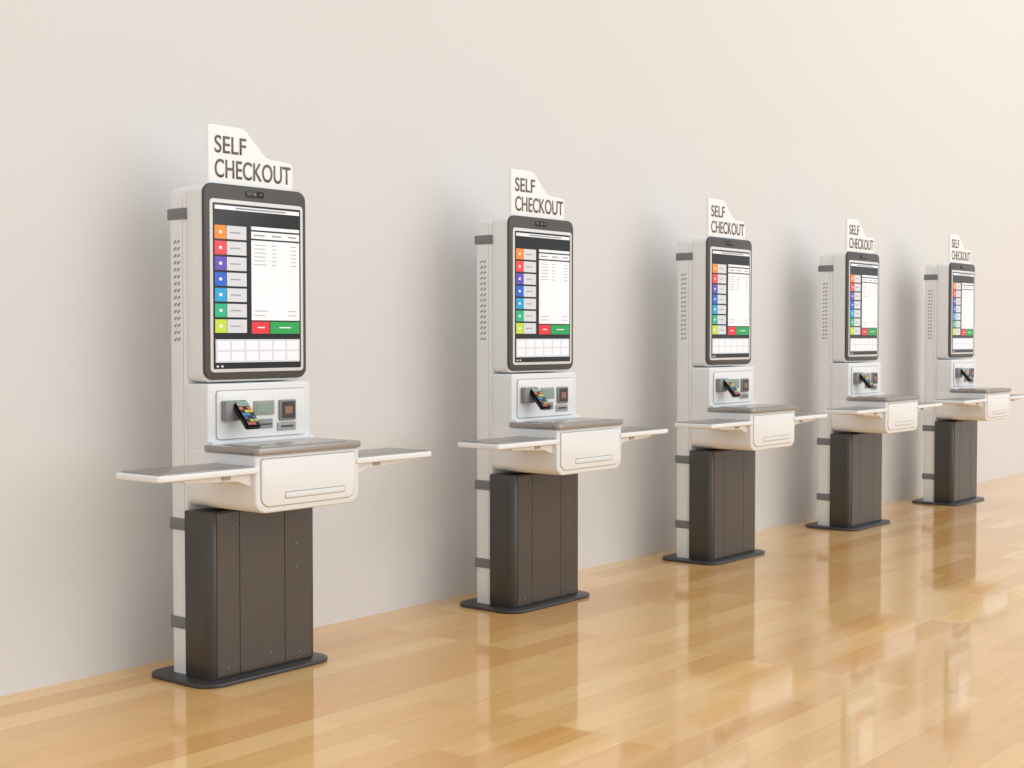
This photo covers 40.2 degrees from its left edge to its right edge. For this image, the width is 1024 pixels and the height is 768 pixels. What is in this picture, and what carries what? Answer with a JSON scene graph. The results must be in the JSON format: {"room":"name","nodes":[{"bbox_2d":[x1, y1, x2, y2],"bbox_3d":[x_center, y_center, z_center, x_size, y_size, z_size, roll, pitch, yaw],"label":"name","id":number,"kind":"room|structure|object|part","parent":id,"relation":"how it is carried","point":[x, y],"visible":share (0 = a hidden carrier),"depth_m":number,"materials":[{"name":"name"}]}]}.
{"room":"supermarket","nodes":[
{"label":"supermarket","id":0,"kind":"room"},
{"bbox_2d":[0,0,1023,695],"bbox_3d":[6.673,-1.801,15.127,0.150,5.000,48.000,2,2,39],"label":"wall","id":1,"kind":"structure","parent":0,"point":[401,126],"depth_m":6.39,"materials":[{"name":"white paint"}]},
{"bbox_2d":[0,473,1023,767],"bbox_3d":[12.224,0.898,10.729,14.425,0.100,48.000,2,2,39],"label":"floor","id":2,"kind":"structure","parent":0,"point":[899,643],"depth_m":4.88,"materials":[{"name":"brown wood"}]},
{"bbox_2d":[116,124,430,688],"bbox_3d":[-0.912,0.065,5.029,0.550,1.949,1.277,2,2,39],"label":"kiosk","id":3,"kind":"object","parent":2,"relation":"on","point":[247,474],"visible":1,"depth_m":4.94,"materials":[{"name":"grey"}]},
{"bbox_2d":[116,467,259,482],"bbox_3d":[-1.064,0.293,4.604,0.225,0.021,0.413,2,2,39],"label":"shelf","id":4,"kind":"object","parent":3,"relation":"attached to","point":[164,474],"depth_m":4.54,"materials":[{"name":"white"}]},
{"bbox_3d":[-0.996,0.737,4.907,0.010,0.574,0.100,2,2,39],"label":"pedestal panel","id":5,"kind":"part","parent":3,"relation":"part of","materials":[{"name":"grey metal"}]},
{"bbox_3d":[-0.988,1.030,5.119,0.360,0.014,0.607,2,2,39],"label":"plate","id":6,"kind":"part","parent":3,"relation":"part of","materials":[{"name":"grey metal"}]},
{"bbox_3d":[-0.938,-0.795,5.021,0.016,0.229,0.391,2,2,39],"label":"sign plate","id":7,"kind":"part","parent":3,"relation":"part of","materials":[{"name":"white plastic"}]},
{"bbox_3d":[-0.920,-0.362,5.027,0.014,0.686,0.475,2,2,39],"label":"screen frame","id":8,"kind":"part","parent":3,"relation":"part of","materials":[{"name":"grey plastic"}]},
{"bbox_3d":[-0.900,0.104,5.032,0.014,0.168,0.411,2,2,39],"label":"payment panel","id":9,"kind":"part","parent":3,"relation":"part of","materials":[{"name":"white"}]},
{"bbox_3d":[-0.898,0.733,5.029,0.010,0.574,0.209,2,2,39],"label":"pedestal panel","id":10,"kind":"part","parent":3,"relation":"part of","materials":[{"name":"grey metal"}]},
{"bbox_3d":[-0.887,0.142,5.038,0.009,0.034,0.065,2,2,39],"label":"coin plate","id":11,"kind":"part","parent":3,"relation":"part of","materials":[{"name":"grey metal"}]},
{"bbox_3d":[-0.801,0.219,4.950,0.272,0.022,0.500,2,2,39],"label":"bagging plate","id":12,"kind":"part","parent":3,"relation":"part of","materials":[{"name":"silver metal"}]},
{"bbox_3d":[-0.798,0.207,4.948,0.195,0.003,0.403,2,2,39],"label":"scale glass","id":13,"kind":"part","parent":3,"relation":"part of","materials":[{"name":"grey glass"}]},
{"bbox_3d":[-0.825,0.153,5.115,0.010,0.030,0.088,2,2,39],"label":"receipt plate","id":14,"kind":"part","parent":3,"relation":"part of","materials":[{"name":"grey metal"}]},
{"bbox_3d":[-0.821,0.094,5.114,0.014,0.075,0.078,2,2,39],"label":"scanner frame","id":15,"kind":"part","parent":3,"relation":"part of","materials":[{"name":"grey plastic"}]},
{"bbox_3d":[-0.791,0.728,5.161,0.010,0.574,0.127,2,2,39],"label":"pedestal panel","id":16,"kind":"part","parent":3,"relation":"part of","materials":[{"name":"grey metal"}]},
{"bbox_3d":[-0.706,0.330,4.877,0.009,0.161,0.438,2,2,39],"label":"drawer","id":17,"kind":"part","parent":3,"relation":"part of","materials":[{"name":"white plastic"}]},
{"bbox_3d":[-0.688,0.377,4.897,0.010,0.018,0.280,2,2,39],"label":"drawer handle","id":18,"kind":"part","parent":3,"relation":"part of","materials":[{"name":"white plastic"}]},
{"bbox_2d":[356,451,430,463],"bbox_3d":[-0.518,0.271,5.279,0.225,0.021,0.404,2,2,39],"label":"shelf","id":19,"kind":"object","parent":3,"relation":"attached to","point":[362,457],"depth_m":5.21,"materials":[{"name":"white plastic"}]},
{"bbox_2d":[458,169,667,613],"bbox_3d":[0.140,0.021,6.330,0.550,1.949,1.277,2,2,39],"label":"kiosk","id":20,"kind":"object","parent":2,"relation":"on","point":[532,445],"visible":1,"depth_m":6.23,"materials":[{"name":"grey plastic"}]},
{"bbox_2d":[458,439,559,449],"bbox_3d":[-0.013,0.249,5.905,0.225,0.021,0.413,2,2,39],"label":"shelf","id":21,"kind":"object","parent":20,"relation":"attached to","point":[494,444],"depth_m":5.81,"materials":[{"name":"white plastic"}]},
{"bbox_3d":[0.055,0.693,6.208,0.010,0.574,0.100,2,2,39],"label":"pedestal panel","id":22,"kind":"part","parent":20,"relation":"part of","materials":[{"name":"grey metal"}]},
{"bbox_3d":[0.064,0.986,6.419,0.360,0.014,0.607,2,2,39],"label":"plate","id":23,"kind":"part","parent":20,"relation":"part of","materials":[{"name":"grey metal"}]},
{"bbox_3d":[0.114,-0.839,6.321,0.016,0.229,0.391,2,2,39],"label":"sign plate","id":24,"kind":"part","parent":20,"relation":"part of","materials":[{"name":"white plastic"}]},
{"bbox_3d":[0.131,-0.406,6.327,0.014,0.686,0.475,2,2,39],"label":"screen frame","id":25,"kind":"part","parent":20,"relation":"part of","materials":[{"name":"grey plastic"}]},
{"bbox_3d":[0.151,0.060,6.332,0.014,0.168,0.411,2,2,39],"label":"payment panel","id":26,"kind":"part","parent":20,"relation":"part of","materials":[{"name":"white plastic"}]},
{"bbox_3d":[0.153,0.689,6.329,0.010,0.574,0.209,2,2,39],"label":"pedestal panel","id":27,"kind":"part","parent":20,"relation":"part of","materials":[{"name":"grey metal"}]},
{"bbox_3d":[0.227,0.110,6.415,0.010,0.030,0.088,2,2,39],"label":"receipt plate","id":28,"kind":"part","parent":20,"relation":"part of","materials":[{"name":"grey"}]},
{"bbox_3d":[0.230,0.050,6.414,0.014,0.075,0.078,2,2,39],"label":"scanner frame","id":29,"kind":"part","parent":20,"relation":"part of","materials":[{"name":"grey plastic"}]},
{"bbox_3d":[0.250,0.175,6.251,0.272,0.022,0.500,2,2,39],"label":"bagging plate","id":30,"kind":"part","parent":20,"relation":"part of","materials":[{"name":"silver metal"}]},
{"bbox_3d":[0.253,0.163,6.248,0.195,0.003,0.403,2,2,39],"label":"scale glass","id":31,"kind":"part","parent":20,"relation":"part of","materials":[{"name":"grey glass"}]},
{"bbox_3d":[0.260,0.685,6.461,0.010,0.574,0.127,2,2,39],"label":"pedestal panel","id":32,"kind":"part","parent":20,"relation":"part of","materials":[{"name":"grey metal"}]},
{"bbox_3d":[0.346,0.286,6.178,0.009,0.161,0.438,2,2,39],"label":"drawer","id":33,"kind":"part","parent":20,"relation":"part of","materials":[{"name":"white plastic"}]},
{"bbox_3d":[0.363,0.333,6.197,0.010,0.018,0.280,2,2,39],"label":"drawer handle","id":34,"kind":"part","parent":20,"relation":"part of","materials":[{"name":"white plastic"}]},
{"bbox_2d":[620,429,667,437],"bbox_3d":[0.533,0.227,6.580,0.225,0.021,0.404,2,2,39],"label":"shelf","id":35,"kind":"object","parent":20,"relation":"attached to","point":[624,433],"depth_m":6.50,"materials":[{"name":"white plastic"}]},
{"bbox_2d":[662,198,826,564],"bbox_3d":[1.191,-0.022,7.630,0.550,1.949,1.277,2,2,39],"label":"kiosk","id":36,"kind":"object","parent":2,"relation":"on","point":[720,426],"visible":1,"depth_m":7.53,"materials":[{"name":"grey"}]},
{"bbox_3d":[1.115,0.943,7.720,0.360,0.014,0.607,2,2,39],"label":"plate","id":37,"kind":"part","parent":36,"relation":"part of","materials":[{"name":"grey metal"}]},
{"bbox_2d":[675,421,752,428],"bbox_3d":[1.039,0.206,7.205,0.225,0.021,0.413,2,2,39],"label":"shelf","id":38,"kind":"object","parent":36,"relation":"attached to","point":[686,424],"depth_m":7.09,"materials":[{"name":"white plastic"}]},
{"bbox_3d":[1.107,0.649,7.508,0.010,0.574,0.100,2,2,39],"label":"pedestal panel","id":39,"kind":"part","parent":36,"relation":"part of","materials":[{"name":"grey metal"}]},
{"bbox_3d":[1.165,-0.883,7.622,0.016,0.229,0.391,2,2,39],"label":"sign plate","id":40,"kind":"part","parent":36,"relation":"part of","materials":[{"name":"white plastic"}]},
{"bbox_3d":[1.183,-0.449,7.628,0.014,0.686,0.475,2,2,39],"label":"screen frame","id":41,"kind":"part","parent":36,"relation":"part of","materials":[{"name":"grey plastic"}]},
{"bbox_3d":[1.202,0.017,7.633,0.014,0.168,0.411,2,2,39],"label":"payment panel","id":42,"kind":"part","parent":36,"relation":"part of","materials":[{"name":"white plastic"}]},
{"bbox_3d":[1.205,0.645,7.630,0.010,0.574,0.209,2,2,39],"label":"pedestal panel","id":43,"kind":"part","parent":36,"relation":"part of","materials":[{"name":"grey metal"}]},
{"bbox_3d":[1.278,0.066,7.716,0.010,0.030,0.088,2,2,39],"label":"receipt plate","id":44,"kind":"part","parent":36,"relation":"part of","materials":[{"name":"grey metal"}]},
{"bbox_3d":[1.282,0.007,7.715,0.014,0.075,0.078,2,2,39],"label":"scanner frame","id":45,"kind":"part","parent":36,"relation":"part of","materials":[{"name":"grey plastic"}]},
{"bbox_3d":[1.311,0.641,7.762,0.010,0.574,0.127,2,2,39],"label":"pedestal panel","id":46,"kind":"part","parent":36,"relation":"part of","materials":[{"name":"grey metal"}]},
{"bbox_3d":[1.302,0.132,7.551,0.272,0.022,0.500,2,2,39],"label":"bagging plate","id":47,"kind":"part","parent":36,"relation":"part of","materials":[{"name":"silver metal"}]},
{"bbox_3d":[1.305,0.119,7.549,0.195,0.003,0.403,2,2,39],"label":"scale glass","id":48,"kind":"part","parent":36,"relation":"part of","materials":[{"name":"grey glass"}]},
{"bbox_3d":[1.397,0.242,7.478,0.009,0.161,0.438,2,2,39],"label":"drawer","id":49,"kind":"part","parent":36,"relation":"part of","materials":[{"name":"white"}]},
{"bbox_3d":[1.415,0.290,7.498,0.010,0.018,0.280,2,2,39],"label":"drawer handle","id":50,"kind":"part","parent":36,"relation":"part of","materials":[{"name":"white plastic"}]},
{"bbox_2d":[794,414,826,420],"bbox_3d":[1.585,0.183,7.880,0.225,0.021,0.404,2,2,39],"label":"shelf","id":51,"kind":"object","parent":36,"relation":"attached to","point":[797,417],"depth_m":7.81,"materials":[{"name":"white plastic"}]},
{"bbox_2d":[805,219,941,530],"bbox_3d":[2.243,-0.066,8.931,0.550,1.949,1.277,2,2,39],"label":"kiosk","id":52,"kind":"object","parent":2,"relation":"on","point":[849,440],"visible":1,"depth_m":8.82,"materials":[{"name":"grey plastic"}]},
{"bbox_3d":[2.167,0.899,9.020,0.360,0.014,0.607,2,2,39],"label":"plate","id":53,"kind":"part","parent":52,"relation":"part of","materials":[{"name":"grey metal"}]},
{"bbox_3d":[2.158,0.606,8.809,0.010,0.574,0.100,2,2,39],"label":"pedestal panel","id":54,"kind":"part","parent":52,"relation":"part of","materials":[{"name":"grey metal"}]},
{"bbox_2d":[824,408,887,413],"bbox_3d":[2.091,0.162,8.506,0.225,0.021,0.413,2,2,39],"label":"shelf","id":55,"kind":"object","parent":52,"relation":"attached to","point":[834,410],"depth_m":8.39,"materials":[{"name":"white plastic"}]},
{"bbox_3d":[2.216,-0.926,8.922,0.016,0.229,0.391,2,2,39],"label":"sign plate","id":56,"kind":"part","parent":52,"relation":"part of","materials":[{"name":"white plastic"}]},
{"bbox_3d":[2.234,-0.493,8.929,0.014,0.686,0.475,2,2,39],"label":"screen frame","id":57,"kind":"part","parent":52,"relation":"part of","materials":[{"name":"grey plastic"}]},
{"bbox_3d":[2.254,-0.027,8.934,0.014,0.168,0.411,2,2,39],"label":"payment panel","id":58,"kind":"part","parent":52,"relation":"part of","materials":[{"name":"white"}]},
{"bbox_3d":[2.256,0.602,8.930,0.010,0.574,0.209,2,2,39],"label":"pedestal panel","id":59,"kind":"part","parent":52,"relation":"part of","materials":[{"name":"grey metal"}]},
{"bbox_3d":[2.333,-0.037,9.015,0.014,0.075,0.078,2,2,39],"label":"scanner frame","id":60,"kind":"part","parent":52,"relation":"part of","materials":[{"name":"grey plastic"}]},
{"bbox_3d":[2.363,0.597,9.062,0.010,0.574,0.127,2,2,39],"label":"pedestal panel","id":61,"kind":"part","parent":52,"relation":"part of","materials":[{"name":"grey metal"}]},
{"bbox_3d":[2.353,0.088,8.852,0.272,0.022,0.500,2,2,39],"label":"bagging plate","id":62,"kind":"part","parent":52,"relation":"part of","materials":[{"name":"silver metal"}]},
{"bbox_3d":[2.356,0.076,8.849,0.195,0.003,0.403,2,2,39],"label":"scale glass","id":63,"kind":"part","parent":52,"relation":"part of","materials":[{"name":"grey glass"}]},
{"bbox_3d":[2.449,0.199,8.779,0.009,0.161,0.438,2,2,39],"label":"drawer","id":64,"kind":"part","parent":52,"relation":"part of","materials":[{"name":"white plastic"}]},
{"bbox_3d":[2.466,0.246,8.798,0.010,0.018,0.280,2,2,39],"label":"drawer handle","id":65,"kind":"part","parent":52,"relation":"part of","materials":[{"name":"white plastic"}]},
{"bbox_2d":[917,403,941,408],"bbox_3d":[2.636,0.140,9.181,0.225,0.021,0.404,2,2,39],"label":"shelf","id":66,"kind":"object","parent":52,"relation":"attached to","point":[919,405],"depth_m":9.11,"materials":[{"name":"white"}]},
{"bbox_2d":[912,234,1023,505],"bbox_3d":[3.294,-0.110,10.231,0.550,1.949,1.277,2,2,39],"label":"kiosk","id":67,"kind":"object","parent":2,"relation":"on","point":[949,475],"visible":1,"depth_m":10.12,"materials":[{"name":"grey"}]},
{"bbox_3d":[3.218,0.855,10.321,0.360,0.014,0.607,2,2,39],"label":"plate","id":68,"kind":"part","parent":67,"relation":"part of","materials":[{"name":"grey metal"}]},
{"bbox_3d":[3.210,0.562,10.110,0.010,0.574,0.100,2,2,39],"label":"pedestal panel","id":69,"kind":"part","parent":67,"relation":"part of","materials":[{"name":"grey metal"}]},
{"bbox_3d":[3.268,-0.970,10.223,0.016,0.229,0.391,2,2,39],"label":"sign plate","id":70,"kind":"part","parent":67,"relation":"part of","materials":[{"name":"white plastic"}]},
{"bbox_2d":[934,399,986,403],"bbox_3d":[3.142,0.118,9.806,0.225,0.021,0.413,2,2,39],"label":"shelf","id":71,"kind":"object","parent":67,"relation":"attached to","point":[947,401],"depth_m":9.69,"materials":[{"name":"white plastic"}]},
{"bbox_3d":[3.286,-0.537,10.229,0.014,0.686,0.475,2,2,39],"label":"screen frame","id":72,"kind":"part","parent":67,"relation":"part of","materials":[{"name":"grey plastic"}]},
{"bbox_3d":[3.308,0.558,10.231,0.010,0.574,0.209,2,2,39],"label":"pedestal panel","id":73,"kind":"part","parent":67,"relation":"part of","materials":[{"name":"grey metal"}]},
{"bbox_3d":[3.305,-0.070,10.234,0.014,0.168,0.411,2,2,39],"label":"payment panel","id":74,"kind":"part","parent":67,"relation":"part of","materials":[{"name":"white plastic"}]},
{"bbox_3d":[3.414,0.554,10.363,0.010,0.574,0.127,2,2,39],"label":"pedestal panel","id":75,"kind":"part","parent":67,"relation":"part of","materials":[{"name":"grey metal"}]},
{"bbox_3d":[3.408,0.032,10.150,0.195,0.003,0.403,2,2,39],"label":"scale glass","id":76,"kind":"part","parent":67,"relation":"part of","materials":[{"name":"silver metal"}]},
{"bbox_3d":[3.405,0.044,10.152,0.272,0.022,0.500,2,2,39],"label":"bagging plate","id":77,"kind":"part","parent":67,"relation":"part of","materials":[{"name":"silver metal"}]},
{"bbox_3d":[3.500,0.155,10.079,0.009,0.161,0.438,2,2,39],"label":"drawer","id":78,"kind":"part","parent":67,"relation":"part of","materials":[{"name":"white plastic"}]},
{"bbox_3d":[3.518,0.202,10.099,0.010,0.018,0.280,2,2,39],"label":"drawer handle","id":79,"kind":"part","parent":67,"relation":"part of","materials":[{"name":"white plastic"}]},
{"bbox_2d":[1009,395,1023,398],"bbox_3d":[3.688,0.096,10.481,0.225,0.021,0.404,2,2,39],"label":"shelf","id":80,"kind":"object","parent":67,"relation":"attached to","point":[1010,396],"depth_m":10.37,"materials":[{"name":"white plastic"}]}
]}

